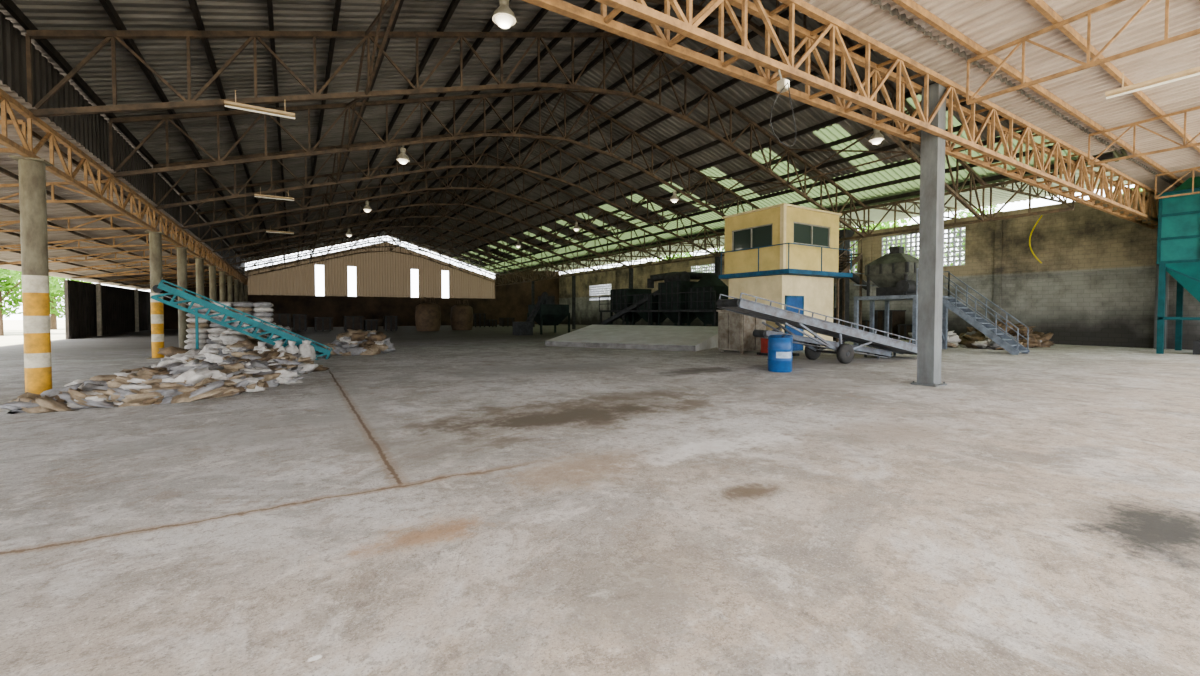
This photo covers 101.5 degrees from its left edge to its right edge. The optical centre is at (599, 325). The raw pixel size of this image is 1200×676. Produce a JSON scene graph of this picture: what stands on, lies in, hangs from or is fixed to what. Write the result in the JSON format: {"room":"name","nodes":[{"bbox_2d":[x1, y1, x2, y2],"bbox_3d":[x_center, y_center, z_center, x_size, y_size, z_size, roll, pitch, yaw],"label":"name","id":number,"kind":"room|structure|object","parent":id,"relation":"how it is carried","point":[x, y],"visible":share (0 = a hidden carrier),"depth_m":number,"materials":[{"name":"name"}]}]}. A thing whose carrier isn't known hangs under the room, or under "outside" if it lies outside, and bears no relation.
{"room":"industrial warehouse","nodes":[
{"label":"industrial warehouse","id":0,"kind":"room"},
{"bbox_2d":[0,231,179,250],"bbox_3d":[-19.940,-3.104,18.113,6.760,1.369,0.060,-1,2,-32],"label":"truss","id":1,"kind":"object","parent":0,"point":[141,235],"depth_m":18.57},
{"bbox_2d":[0,245,197,264],"bbox_3d":[-22.329,-3.204,21.925,6.760,1.369,0.060,-1,2,-32],"label":"truss","id":2,"kind":"object","parent":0,"point":[165,248],"depth_m":21.94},
{"bbox_2d":[64,280,150,338],"bbox_3d":[-35.835,-1.157,36.533,0.180,3.400,20.000,-1,2,-32],"label":"wall","id":3,"kind":"structure","parent":0,"point":[118,304],"depth_m":33.34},
{"bbox_2d":[0,108,225,287],"bbox_3d":[-20.564,-3.254,19.135,6.300,1.309,65.400,-1,2,-32],"label":"aisle purlins","id":4,"kind":"object","parent":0,"point":[34,135],"depth_m":17.26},
{"bbox_2d":[49,254,210,271],"bbox_3d":[-24.719,-3.304,25.737,6.760,1.369,0.060,-1,2,-32],"label":"truss","id":5,"kind":"object","parent":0,"point":[99,267],"depth_m":25.48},
{"bbox_2d":[71,262,220,278],"bbox_3d":[-27.108,-3.404,29.549,6.760,1.369,0.060,-1,2,-32],"label":"truss","id":6,"kind":"object","parent":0,"point":[123,273],"depth_m":29.07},
{"bbox_2d":[98,267,228,282],"bbox_3d":[-29.497,-3.504,33.361,6.760,1.369,0.060,-1,2,-32],"label":"truss","id":7,"kind":"object","parent":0,"point":[127,279],"depth_m":32.74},
{"bbox_2d":[119,273,227,285],"bbox_3d":[-31.886,-3.603,37.173,6.760,1.369,0.060,-1,2,-32],"label":"truss","id":8,"kind":"object","parent":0,"point":[216,273],"depth_m":36.75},
{"bbox_2d":[163,272,558,328],"bbox_3d":[-23.267,-3.574,56.270,41.600,7.200,0.200,-1,2,-32],"label":"wall","id":9,"kind":"structure","parent":0,"point":[511,300],"depth_m":55.99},
{"bbox_2d":[245,243,494,298],"bbox_3d":[-24.116,-6.385,55.688,26.320,6.250,0.040,-1,2,-32],"label":"cladding","id":10,"kind":"object","parent":9,"relation":"attached to","point":[378,274],"visible":0.95,"depth_m":54.99,"materials":[{"name":"brown"}]},
{"bbox_2d":[245,234,502,284],"bbox_3d":[-22.861,-7.424,53.355,25.750,5.246,0.100,-1,2,-32],"label":"roof truss","id":11,"kind":"object","parent":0,"point":[401,238],"depth_m":53.62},
{"bbox_2d":[240,228,516,282],"bbox_3d":[-20.472,-7.324,49.543,25.750,5.246,0.100,-1,2,-32],"label":"roof truss","id":12,"kind":"object","parent":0,"point":[337,240],"depth_m":48.62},
{"bbox_2d":[235,220,532,280],"bbox_3d":[-18.082,-7.224,45.731,25.750,5.246,0.100,-1,2,-32],"label":"roof truss","id":13,"kind":"object","parent":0,"point":[393,223],"depth_m":44.64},
{"bbox_2d":[229,212,551,278],"bbox_3d":[-15.693,-7.125,41.919,25.750,5.246,0.100,-1,2,-32],"label":"roof truss","id":14,"kind":"object","parent":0,"point":[389,234],"depth_m":40.73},
{"bbox_2d":[221,201,573,275],"bbox_3d":[-13.304,-7.025,38.107,25.750,5.246,0.100,-1,2,-32],"label":"roof truss","id":15,"kind":"object","parent":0,"point":[399,226],"depth_m":37.75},
{"bbox_2d":[211,190,599,271],"bbox_3d":[-10.914,-6.925,34.295,25.750,5.246,0.100,-1,2,-32],"label":"roof truss","id":16,"kind":"object","parent":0,"point":[280,216],"depth_m":32.69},
{"bbox_2d":[0,0,1112,274],"bbox_3d":[-9.481,-7.690,31.986,25.780,3.950,55.400,-1,2,-32],"label":"roof","id":17,"kind":"structure","parent":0,"point":[10,6],"depth_m":18.46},
{"bbox_2d":[224,90,294,118],"bbox_3d":[-7.008,-4.580,10.126,1.200,0.380,0.160,-1,2,-32],"label":"fluorescent light fixture","id":18,"kind":"object","parent":17,"relation":"hanging from","point":[229,104],"visible":1,"depth_m":10.07,"materials":[{"name":"metal"}]},
{"bbox_2d":[254,187,293,200],"bbox_3d":[-11.786,-4.780,17.750,1.200,0.380,0.160,-1,2,-32],"label":"fluorescent light fixture","id":19,"kind":"object","parent":17,"relation":"hanging from","point":[260,195],"visible":1,"depth_m":17.73,"materials":[{"name":"metal"}]},
{"bbox_2d":[396,146,408,163],"bbox_3d":[-6.399,-5.549,15.912,0.400,0.590,0.400,-1,2,-32],"label":"lamp","id":20,"kind":"object","parent":17,"relation":"hanging from","point":[402,157],"visible":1,"depth_m":15.83,"materials":[{"name":"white glass"}]},
{"bbox_2d":[492,0,515,28],"bbox_3d":[-1.621,-5.349,8.288,0.400,0.590,0.400,-1,2,-32],"label":"lamp","id":21,"kind":"object","parent":17,"relation":"hanging from","point":[503,16],"visible":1,"depth_m":8.20,"materials":[{"name":"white glass"}]},
{"bbox_2d":[495,169,1074,285],"bbox_3d":[1.196,-5.103,39.218,0.100,1.350,54.450,-1,2,-32],"label":"girder","id":22,"kind":"object","parent":17,"relation":"attached to","point":[990,218],"visible":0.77,"depth_m":21.71,"materials":[{"name":"paint"}]},
{"bbox_2d":[247,237,495,279],"bbox_3d":[-24.109,-7.826,55.336,25.750,4.436,0.090,-1,2,-32],"label":"rafter","id":23,"kind":"object","parent":22,"relation":"on","point":[382,237],"visible":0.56,"depth_m":54.13,"materials":[{"name":"paint"}]},
{"bbox_2d":[869,128,883,143],"bbox_3d":[8.124,-5.627,14.389,0.400,0.590,0.400,-1,2,-32],"label":"lamp","id":24,"kind":"object","parent":17,"relation":"hanging from","point":[877,137],"visible":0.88,"depth_m":14.30,"materials":[{"name":"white glass"}]},
{"bbox_2d":[0,0,1127,274],"bbox_3d":[-9.566,-7.716,32.121,26.900,4.025,56.220,-1,2,-32],"label":"ceiling","id":25,"kind":"structure","parent":0,"point":[167,57],"depth_m":17.24,"materials":[{"name":"grey"}]},
{"bbox_2d":[871,0,1120,153],"bbox_3d":[5.431,-7.160,8.493,26.320,3.870,0.040,-1,2,-32],"label":"cladding","id":26,"kind":"object","parent":25,"relation":"attached to","point":[910,22],"visible":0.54,"depth_m":9.87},
{"bbox_2d":[0,324,1199,675],"bbox_3d":[-5.872,0.884,28.334,42.500,0.250,66.200,-1,2,-32],"label":"floor","id":27,"kind":"structure","parent":0,"point":[478,501],"depth_m":3.65,"materials":[{"name":"concrete"}]},
{"bbox_2d":[9,155,52,400],"bbox_3d":[-9.857,-0.799,8.557,0.500,4.150,0.500,-1,2,-32],"label":"column","id":28,"kind":"structure","parent":27,"relation":"on","point":[32,171],"depth_m":8.46,"materials":[{"name":"paint"}]},
{"bbox_2d":[96,283,101,335],"bbox_3d":[-32.344,-1.029,31.641,0.200,3.400,0.200,-1,2,-32],"label":"post","id":29,"kind":"object","parent":27,"relation":"on","point":[98,285],"depth_m":31.57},
{"bbox_2d":[0,80,247,289],"bbox_3d":[-20.858,-3.286,18.991,7.700,1.475,65.470,-1,2,-32],"label":"aisle ceiling","id":30,"kind":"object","parent":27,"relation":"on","point":[54,210],"visible":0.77,"depth_m":17.10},
{"bbox_2d":[134,289,138,331],"bbox_3d":[-37.123,-1.228,39.265,0.200,3.400,0.200,-1,2,-32],"label":"post","id":31,"kind":"object","parent":27,"relation":"on","point":[136,300],"depth_m":39.19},
{"bbox_2d":[146,231,164,358],"bbox_3d":[-14.636,-0.999,16.181,0.500,4.150,0.500,-1,2,-32],"label":"column","id":32,"kind":"structure","parent":27,"relation":"on","point":[155,238],"depth_m":16.07,"materials":[{"name":"paint"}]},
{"bbox_2d":[0,347,328,413],"bbox_3d":[-8.126,0.902,10.501,3.357,0.641,6.162,0,2,-15],"label":"sacks","id":33,"kind":"object","parent":27,"relation":"on","point":[231,373],"visible":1,"depth_m":8.56,"materials":[{"name":"fabric"}]},
{"bbox_2d":[174,247,188,348],"bbox_3d":[-17.025,-1.099,19.993,0.500,4.150,0.500,-1,2,-32],"label":"column","id":34,"kind":"structure","parent":27,"relation":"on","point":[181,251],"depth_m":19.88,"materials":[{"name":"paint"}]},
{"bbox_2d":[157,346,218,363],"bbox_3d":[-10.772,0.839,13.203,2.040,0.626,1.654,-1,2,-32],"label":"sacks","id":35,"kind":"object","parent":27,"relation":"on","point":[171,352],"visible":0.28,"depth_m":12.84,"materials":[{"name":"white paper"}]},
{"bbox_2d":[194,258,204,299],"bbox_3d":[-19.414,-1.198,23.805,0.500,4.150,0.500,-1,2,-32],"label":"column","id":36,"kind":"structure","parent":27,"relation":"on","point":[199,262],"depth_m":23.66,"materials":[{"name":"paint"}]},
{"bbox_2d":[207,265,216,322],"bbox_3d":[-21.803,-1.298,27.617,0.500,4.150,0.500,-1,2,-32],"label":"column","id":37,"kind":"structure","parent":27,"relation":"on","point":[212,269],"depth_m":27.47,"materials":[{"name":"paint"}]},
{"bbox_2d":[218,271,225,301],"bbox_3d":[-24.193,-1.398,31.429,0.500,4.150,0.500,-1,2,-32],"label":"column","id":38,"kind":"structure","parent":27,"relation":"on","point":[222,288],"depth_m":31.28,"materials":[{"name":"paint"}]},
{"bbox_2d":[184,301,273,349],"bbox_3d":[-13.966,0.048,18.520,2.774,1.927,1.583,-1,2,-32],"label":"sacks","id":39,"kind":"object","parent":27,"relation":"on","point":[262,310],"visible":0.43,"depth_m":17.75,"materials":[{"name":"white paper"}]},
{"bbox_2d":[227,276,233,301],"bbox_3d":[-26.582,-1.498,35.241,0.500,4.150,0.500,-1,2,-32],"label":"column","id":40,"kind":"structure","parent":27,"relation":"on","point":[229,278],"depth_m":35.09,"materials":[{"name":"paint"}]},
{"bbox_2d":[233,279,238,301],"bbox_3d":[-28.971,-1.598,39.053,0.500,4.150,0.500,-1,2,-32],"label":"column","id":41,"kind":"structure","parent":27,"relation":"on","point":[236,286],"depth_m":38.90,"materials":[{"name":"paint"}]},
{"bbox_2d":[238,282,243,301],"bbox_3d":[-31.361,-1.698,42.865,0.500,4.150,0.500,-1,2,-32],"label":"column","id":42,"kind":"structure","parent":27,"relation":"on","point":[241,297],"depth_m":42.71,"materials":[{"name":"paint"}]},
{"bbox_2d":[151,280,331,359],"bbox_3d":[-10.584,-0.014,14.785,4.343,2.559,0.690,-1,2,-39],"label":"conveyor","id":43,"kind":"object","parent":27,"relation":"on","point":[160,288],"visible":0.84,"depth_m":14.20,"materials":[{"name":"metal"}]},
{"bbox_2d":[209,323,316,353],"bbox_3d":[-11.839,0.472,17.165,3.620,1.153,2.778,-1,2,-32],"label":"sacks","id":44,"kind":"object","parent":27,"relation":"on","point":[228,341],"visible":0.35,"depth_m":16.18,"materials":[{"name":"fabric"}]},
{"bbox_2d":[254,340,315,360],"bbox_3d":[-9.236,0.781,14.390,0.803,0.677,1.669,1,2,44],"label":"sacks","id":45,"kind":"object","parent":27,"relation":"on","point":[305,349],"visible":0.52,"depth_m":14.35,"materials":[{"name":"fabric"}]},
{"bbox_2d":[270,314,332,331],"bbox_3d":[-24.147,-0.261,39.751,4.341,1.442,1.060,-1,2,-32],"label":"crates","id":46,"kind":"object","parent":27,"relation":"on","point":[299,320],"visible":0.8,"depth_m":39.26,"materials":[{"name":"metal"}]},
{"bbox_2d":[316,329,395,355],"bbox_3d":[-8.980,0.580,18.194,2.794,0.882,2.409,-1,2,-32],"label":"sacks","id":47,"kind":"object","parent":27,"relation":"on","point":[353,342],"visible":0.95,"depth_m":17.67,"materials":[{"name":"brown plastic"}]},
{"bbox_2d":[343,316,397,331],"bbox_3d":[-18.982,-0.183,40.629,4.025,1.238,1.060,-1,2,-32],"label":"crates","id":48,"kind":"object","parent":27,"relation":"on","point":[390,323],"visible":0.88,"depth_m":40.08,"materials":[{"name":"metal"}]},
{"bbox_2d":[415,297,440,330],"bbox_3d":[-14.250,-0.959,40.624,2.052,2.790,2.052,-1,2,-32],"label":"bag","id":49,"kind":"object","parent":27,"relation":"on","point":[427,314],"visible":0.99,"depth_m":39.85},
{"bbox_2d":[450,299,472,329],"bbox_3d":[-12.154,-0.964,43.118,1.944,2.670,1.944,-1,2,-32],"label":"bag","id":50,"kind":"object","parent":27,"relation":"on","point":[461,316],"visible":0.96,"depth_m":42.37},
{"bbox_2d":[473,314,514,326],"bbox_3d":[-11.396,-0.591,52.456,4.446,1.436,1.060,-1,2,-32],"label":"crates","id":51,"kind":"object","parent":27,"relation":"on","point":[479,320],"visible":0.88,"depth_m":51.78,"materials":[{"name":"metal"}]},
{"bbox_2d":[532,281,534,326],"bbox_3d":[-7.193,-2.330,52.684,0.240,4.900,0.240,-1,2,-32],"label":"steel post","id":52,"kind":"object","parent":27,"relation":"on","point":[533,282],"visible":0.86,"depth_m":52.57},
{"bbox_2d":[513,292,569,335],"bbox_3d":[-4.376,-0.901,34.809,4.160,2.979,2.860,-1,2,-32],"label":"machine","id":53,"kind":"object","parent":27,"relation":"on","point":[545,312],"visible":0.94,"depth_m":34.47,"materials":[{"name":"metal"}]},
{"bbox_2d":[572,276,575,328],"bbox_3d":[-2.415,-2.130,45.060,0.240,4.900,0.240,-1,2,-32],"label":"steel post","id":54,"kind":"object","parent":27,"relation":"on","point":[573,277],"visible":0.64,"depth_m":44.98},
{"bbox_2d":[629,268,632,324],"bbox_3d":[2.364,-1.931,37.436,0.240,4.900,0.240,-1,2,-32],"label":"steel post","id":55,"kind":"object","parent":27,"relation":"on","point":[630,269],"visible":0.36,"depth_m":37.30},
{"bbox_2d":[545,325,717,350],"bbox_3d":[1.522,0.471,23.092,7.869,0.850,5.509,1,2,31],"label":"concrete ramp","id":56,"kind":"object","parent":27,"relation":"on","point":[646,337],"visible":0.82,"depth_m":21.83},
{"bbox_2d":[597,271,728,325],"bbox_3d":[3.649,-1.339,29.739,4.248,4.119,11.070,-1,2,-32],"label":"machine","id":57,"kind":"object","parent":27,"relation":"on","point":[679,299],"visible":0.88,"depth_m":28.59,"materials":[{"name":"metal"}]},
{"bbox_2d":[715,257,720,325],"bbox_3d":[7.143,-1.731,29.812,0.240,4.900,0.240,-1,2,-32],"label":"steel post","id":58,"kind":"object","parent":27,"relation":"on","point":[717,259],"visible":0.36,"depth_m":29.68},
{"bbox_2d":[716,310,765,353],"bbox_3d":[5.427,0.199,18.753,1.400,1.620,1.300,-1,2,-32],"label":"concrete block","id":59,"kind":"object","parent":27,"relation":"on","point":[735,330],"visible":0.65,"depth_m":18.24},
{"bbox_2d":[757,327,798,355],"bbox_3d":[6.303,0.547,17.364,0.900,0.998,1.100,-1,2,-32],"label":"air compressor","id":60,"kind":"object","parent":27,"relation":"on","point":[764,342],"visible":0.1,"depth_m":17.43,"materials":[{"name":"red paint"}]},
{"bbox_2d":[767,336,792,372],"bbox_3d":[4.629,0.720,12.600,0.618,0.900,0.618,-1,2,-32],"label":"drum","id":61,"kind":"object","parent":27,"relation":"on","point":[779,348],"visible":1,"depth_m":12.35,"materials":[{"name":"plastic"}]},
{"bbox_2d":[719,203,852,350],"bbox_3d":[7.839,-1.876,20.830,4.150,5.660,3.550,-1,2,-32],"label":"booth","id":62,"kind":"object","parent":27,"relation":"on","point":[784,253],"visible":0.88,"depth_m":19.73,"materials":[{"name":"beige paint"}]},
{"bbox_2d":[716,293,916,363],"bbox_3d":[7.130,0.079,15.100,7.756,2.051,1.450,-1,2,-21],"label":"conveyor","id":63,"kind":"object","parent":27,"relation":"on","point":[844,353],"visible":0.91,"depth_m":14.46,"materials":[{"name":"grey metal"}]},
{"bbox_2d":[753,329,891,357],"bbox_3d":[7.139,0.589,15.532,5.099,0.981,0.610,-1,2,-19],"label":"conveyor","id":64,"kind":"object","parent":27,"relation":"on","point":[878,353],"visible":0.7,"depth_m":15.23,"materials":[{"name":"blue metal"}]},
{"bbox_2d":[833,229,854,340],"bbox_3d":[12.591,-2.127,25.829,0.993,5.900,2.387,1,2,44],"label":"bucket elevator","id":65,"kind":"object","parent":27,"relation":"on","point":[848,233],"visible":0.5,"depth_m":26.13,"materials":[{"name":"metal"}]},
{"bbox_2d":[836,238,862,344],"bbox_3d":[10.798,-1.508,21.957,2.010,4.865,0.880,-1,2,-32],"label":"stairs","id":66,"kind":"structure","parent":27,"relation":"on","point":[843,258],"depth_m":22.03,"materials":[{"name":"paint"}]},
{"bbox_2d":[833,272,866,322],"bbox_3d":[14.127,-1.277,29.651,3.669,4.000,1.900,1,2,43],"label":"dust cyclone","id":67,"kind":"object","parent":27,"relation":"on","point":[855,278],"visible":0.08,"depth_m":29.15,"materials":[{"name":"metal"}]},
{"bbox_2d":[862,310,911,339],"bbox_3d":[17.305,-0.067,28.139,1.480,1.660,4.180,-1,2,-32],"label":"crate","id":68,"kind":"object","parent":27,"relation":"on","point":[897,325],"visible":0.45,"depth_m":28.21,"materials":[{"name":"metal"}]},
{"bbox_2d":[911,83,946,386],"bbox_3d":[6.870,-1.842,10.160,0.480,6.150,0.480,-1,2,-32],"label":"steel column","id":69,"kind":"structure","parent":27,"relation":"on","point":[932,157],"depth_m":10.05,"materials":[{"name":"grey paint"}]},
{"bbox_2d":[522,0,1158,228],"bbox_3d":[8.785,-4.422,11.293,34.655,1.150,0.540,-1,2,-32],"label":"girder","id":70,"kind":"object","parent":69,"relation":"attached to","point":[684,26],"visible":0.96,"depth_m":8.68,"materials":[{"name":"orange metal"}]},
{"bbox_2d":[777,69,789,92],"bbox_3d":[2.648,-3.578,7.096,0.120,0.343,0.170,-1,2,-32],"label":"lamp","id":71,"kind":"object","parent":70,"relation":"attached to","point":[781,83],"visible":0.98,"depth_m":7.06,"materials":[{"name":"white metal"}]},
{"bbox_2d":[770,82,795,146],"bbox_3d":[2.619,-3.032,6.992,0.575,0.912,0.016,-1,2,-32],"label":"hanging cable","id":72,"kind":"object","parent":71,"relation":"hanging from","point":[787,82],"visible":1,"depth_m":7.02,"materials":[{"name":"metal"}]},
{"bbox_2d":[966,0,1199,104],"bbox_3d":[9.923,-4.846,5.207,0.060,1.276,10.335,-1,2,-32],"label":"joist","id":73,"kind":"object","parent":70,"relation":"attached to","point":[1088,64],"depth_m":8.28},
{"bbox_2d":[1088,106,1199,165],"bbox_3d":[16.245,-4.950,9.167,0.060,1.276,10.335,-1,2,-32],"label":"joist","id":74,"kind":"object","parent":70,"relation":"attached to","point":[1185,111],"depth_m":12.67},
{"bbox_2d":[908,331,960,347],"bbox_3d":[14.906,0.500,21.879,2.042,0.849,1.974,-1,2,-32],"label":"sacks","id":75,"kind":"object","parent":27,"relation":"on","point":[953,339],"visible":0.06,"depth_m":21.45,"materials":[{"name":"fabric"}]},
{"bbox_2d":[853,268,1029,354],"bbox_3d":[13.303,-0.586,19.448,2.642,3.283,5.187,-1,2,-32],"label":"platform","id":76,"kind":"object","parent":27,"relation":"on","point":[954,305],"visible":0.66,"depth_m":19.09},
{"bbox_2d":[865,246,918,295],"bbox_3d":[12.420,-2.272,20.478,1.750,2.050,1.794,-1,2,-32],"label":"mixer","id":77,"kind":"object","parent":76,"relation":"on","point":[894,273],"visible":0.8,"depth_m":20.06,"materials":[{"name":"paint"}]},
{"bbox_2d":[960,335,1023,349],"bbox_3d":[16.447,0.636,20.592,1.969,0.644,2.117,0,2,-1],"label":"sacks","id":78,"kind":"object","parent":27,"relation":"on","point":[976,342],"visible":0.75,"depth_m":20.37,"materials":[{"name":"fabric"}]},
{"bbox_2d":[958,319,1054,347],"bbox_3d":[18.809,0.287,23.031,4.531,1.213,3.871,-1,2,-32],"label":"heap","id":79,"kind":"object","parent":27,"relation":"on","point":[1036,339],"visible":0.43,"depth_m":22.02,"materials":[{"name":"brown paper"}]},
{"bbox_2d":[1154,228,1167,348],"bbox_3d":[23.371,-1.549,20.392,0.300,5.030,0.300,-1,2,-32],"label":"steel post","id":80,"kind":"object","parent":27,"relation":"on","point":[1157,265],"visible":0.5,"depth_m":20.39,"materials":[{"name":"teal metal"}]},
{"bbox_2d":[1156,176,1199,354],"bbox_3d":[22.696,-2.151,17.593,3.320,6.380,3.120,-1,2,-32],"label":"bin","id":81,"kind":"object","parent":27,"relation":"on","point":[1178,236],"visible":0.9,"depth_m":17.71,"materials":[{"name":"metal"}]},
{"bbox_3d":[-5.078,-0.600,0.933,0.500,4.150,0.500,-1,2,-32],"label":"column","id":82,"kind":"structure","parent":27,"relation":"on","visible":0},
{"bbox_2d":[0,88,247,284],"bbox_3d":[-20.051,-3.699,24.757,0.090,0.790,56.445,-1,2,-32],"label":"girder","id":83,"kind":"object","parent":82,"relation":"on","point":[6,101],"visible":0.92,"depth_m":11.04,"materials":[{"name":"orange metal"}]},
{"bbox_2d":[0,120,26,152],"bbox_3d":[-12.772,-2.805,6.677,6.760,1.369,0.060,-1,2,-32],"label":"truss","id":84,"kind":"object","parent":83,"relation":"attached to","point":[9,122],"depth_m":8.39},
{"bbox_2d":[0,180,108,202],"bbox_3d":[-15.161,-2.905,10.489,6.760,1.369,0.060,-1,2,-32],"label":"truss","id":85,"kind":"object","parent":83,"relation":"attached to","point":[51,184],"depth_m":11.79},
{"bbox_2d":[0,212,152,231],"bbox_3d":[-17.551,-3.005,14.301,6.760,1.369,0.060,-1,2,-32],"label":"truss","id":86,"kind":"object","parent":83,"relation":"attached to","point":[111,216],"depth_m":15.22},
{"bbox_2d":[0,11,244,273],"bbox_3d":[-20.657,-4.893,25.278,0.040,1.460,56.280,-1,2,-32],"label":"cladding","id":87,"kind":"object","parent":83,"relation":"on","point":[91,131],"visible":0.48,"depth_m":10.97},
{"bbox_2d":[198,173,630,267],"bbox_3d":[-8.525,-6.825,30.483,25.750,5.246,0.100,-1,2,-32],"label":"roof truss","id":88,"kind":"object","parent":83,"relation":"on","point":[225,210],"depth_m":28.76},
{"bbox_2d":[179,153,669,262],"bbox_3d":[-6.136,-6.725,26.671,25.750,5.246,0.100,-1,2,-32],"label":"roof truss","id":89,"kind":"object","parent":83,"relation":"on","point":[541,182],"depth_m":24.79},
{"bbox_2d":[109,89,759,216],"bbox_3d":[-1.357,-6.526,19.047,25.750,5.246,0.100,-1,2,-32],"label":"roof truss","id":90,"kind":"object","parent":83,"relation":"on","point":[164,118],"depth_m":15.92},
{"bbox_2d":[153,127,717,256],"bbox_3d":[-3.747,-6.626,22.859,25.750,5.246,0.100,-1,2,-32],"label":"roof truss","id":91,"kind":"object","parent":83,"relation":"on","point":[233,196],"depth_m":20.55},
{"bbox_2d":[25,30,865,236],"bbox_3d":[1.032,-6.426,15.235,25.750,5.246,0.100,-1,2,-32],"label":"roof truss","id":92,"kind":"object","parent":83,"relation":"on","point":[108,35],"depth_m":11.40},
{"bbox_2d":[309,0,907,269],"bbox_3d":[-9.762,-7.655,32.342,15.050,3.635,49.519,-1,2,-32],"label":"roof truss","id":93,"kind":"object","parent":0,"point":[383,8],"depth_m":17.66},
{"bbox_2d":[608,251,680,257],"bbox_3d":[3.767,-6.393,43.511,8.990,0.973,0.070,-1,2,-32],"label":"truss","id":94,"kind":"object","parent":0,"point":[617,255],"depth_m":43.97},
{"bbox_2d":[631,244,715,252],"bbox_3d":[6.156,-6.293,39.699,8.990,0.973,0.070,-1,2,-32],"label":"truss","id":95,"kind":"object","parent":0,"point":[667,250],"depth_m":40.16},
{"bbox_2d":[644,0,984,221],"bbox_3d":[3.421,-6.326,11.423,25.750,5.246,0.100,-1,2,-32],"label":"roof truss","id":96,"kind":"object","parent":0,"point":[955,193],"depth_m":14.64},
{"bbox_2d":[533,166,1127,270],"bbox_3d":[5.701,-6.686,41.498,10.500,0.495,55.750,-1,2,-32],"label":"truss","id":97,"kind":"object","parent":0,"point":[999,196],"visible":0.16,"depth_m":26.41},
{"bbox_2d":[839,218,873,230],"bbox_3d":[13.324,-5.993,28.263,8.990,0.973,0.070,-1,2,-32],"label":"truss","id":98,"kind":"object","parent":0,"point":[866,221],"depth_m":29.66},
{"bbox_2d":[559,190,1199,349],"bbox_3d":[10.640,-2.935,41.416,0.320,6.700,61.000,-1,2,-32],"label":"wall","id":99,"kind":"structure","parent":0,"point":[1093,284],"depth_m":23.62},
{"bbox_2d":[589,283,610,300],"bbox_3d":[0.063,-3.979,58.370,0.120,1.990,5.090,-1,2,-32],"label":"air vent","id":100,"kind":"object","parent":99,"relation":"in","point":[594,290],"visible":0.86,"depth_m":58.49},
{"bbox_2d":[691,263,714,272],"bbox_3d":[9.382,-4.889,43.469,0.120,1.190,3.790,-1,2,-32],"label":"air vent","id":101,"kind":"object","parent":99,"relation":"in","point":[697,268],"visible":0.54,"depth_m":43.52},
{"bbox_2d":[850,240,857,272],"bbox_3d":[16.337,-4.499,32.374,0.120,2.190,1.590,-1,2,-32],"label":"air vent","id":102,"kind":"object","parent":99,"relation":"in","point":[853,268],"visible":0.19,"depth_m":31.93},
{"bbox_2d":[881,232,918,257],"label":"air vent","id":103,"kind":"object","parent":99,"relation":"in","point":[911,237],"depth_m":29.30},
{"bbox_2d":[943,226,965,266],"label":"air vent","id":104,"kind":"object","parent":99,"relation":"in","point":[948,243],"depth_m":27.09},
{"bbox_2d":[864,200,954,218],"bbox_3d":[15.713,-5.893,24.451,8.990,0.973,0.070,-1,2,-32],"label":"truss","id":105,"kind":"object","parent":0,"point":[914,203],"depth_m":24.30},
{"bbox_2d":[779,0,1199,192],"bbox_3d":[10.395,-5.445,5.842,39.970,0.505,11.500,-1,2,-32],"label":"annex ceiling","id":106,"kind":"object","parent":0,"point":[992,24],"visible":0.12,"depth_m":9.83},
{"bbox_2d":[1105,66,1199,98],"bbox_3d":[9.049,-4.067,7.867,0.160,0.380,1.300,-1,2,-32],"label":"fluorescent light fixture","id":107,"kind":"object","parent":106,"relation":"hanging from","point":[1195,71],"visible":1,"depth_m":7.94,"materials":[{"name":"glass"}]},
{"bbox_2d":[983,176,1066,203],"bbox_3d":[18.103,-5.794,20.639,8.990,0.973,0.070,-1,2,-32],"label":"truss","id":108,"kind":"object","parent":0,"point":[1002,187],"depth_m":20.78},
{"bbox_2d":[892,0,1199,183],"bbox_3d":[10.154,-5.352,5.221,38.900,0.534,10.170,-1,2,-32],"label":"roof beams","id":109,"kind":"structure","parent":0,"point":[911,6],"depth_m":9.97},
{"bbox_2d":[1117,149,1177,187],"bbox_3d":[20.439,-5.921,17.932,10.640,0.900,0.040,-1,2,-32],"label":"cladding","id":110,"kind":"object","parent":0,"point":[1131,159],"visible":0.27,"depth_m":17.19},
{"bbox_2d":[1155,166,1199,198],"bbox_3d":[22.600,-5.054,13.148,0.060,1.276,10.335,-1,2,-32],"label":"joist","id":111,"kind":"object","parent":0,"point":[1195,168],"depth_m":17.05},
{"label":"outside","id":112,"kind":"structure","parent":0,"visible":0},
{"bbox_2d":[0,320,65,345],"bbox_3d":[-12.764,0.653,39.236,260.000,0.240,240.000,-1,2,-32],"label":"ground","id":113,"kind":"structure","parent":112,"point":[13,329],"depth_m":39.08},
{"bbox_2d":[0,268,67,335],"bbox_3d":[-40.793,-3.623,33.322,6.026,8.633,6.686,-1,2,-29],"label":"tree","id":114,"kind":"object","parent":113,"relation":"on","point":[7,286],"visible":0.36,"depth_m":33.63,"materials":[{"name":"green plant"}]},
{"bbox_2d":[11,270,93,329],"bbox_3d":[-51.218,-3.961,45.597,6.713,8.668,6.050,0,2,18],"label":"tree","id":115,"kind":"object","parent":113,"relation":"on","point":[54,312],"visible":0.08,"depth_m":45.43,"materials":[{"name":"green plant"}]},
{"bbox_2d":[839,218,918,271],"bbox_3d":[20.090,-4.537,35.986,7.207,10.325,7.996,0,2,-17],"label":"tree","id":116,"kind":"object","parent":113,"relation":"on","point":[887,224],"visible":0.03,"depth_m":34.29,"materials":[{"name":"green plant"}]},
{"bbox_2d":[944,205,1004,265],"bbox_3d":[24.521,-3.513,30.424,6.633,8.565,5.978,-1,2,-32],"label":"tree","id":117,"kind":"object","parent":113,"relation":"on","point":[961,213],"visible":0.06,"depth_m":30.94,"materials":[{"name":"green plant"}]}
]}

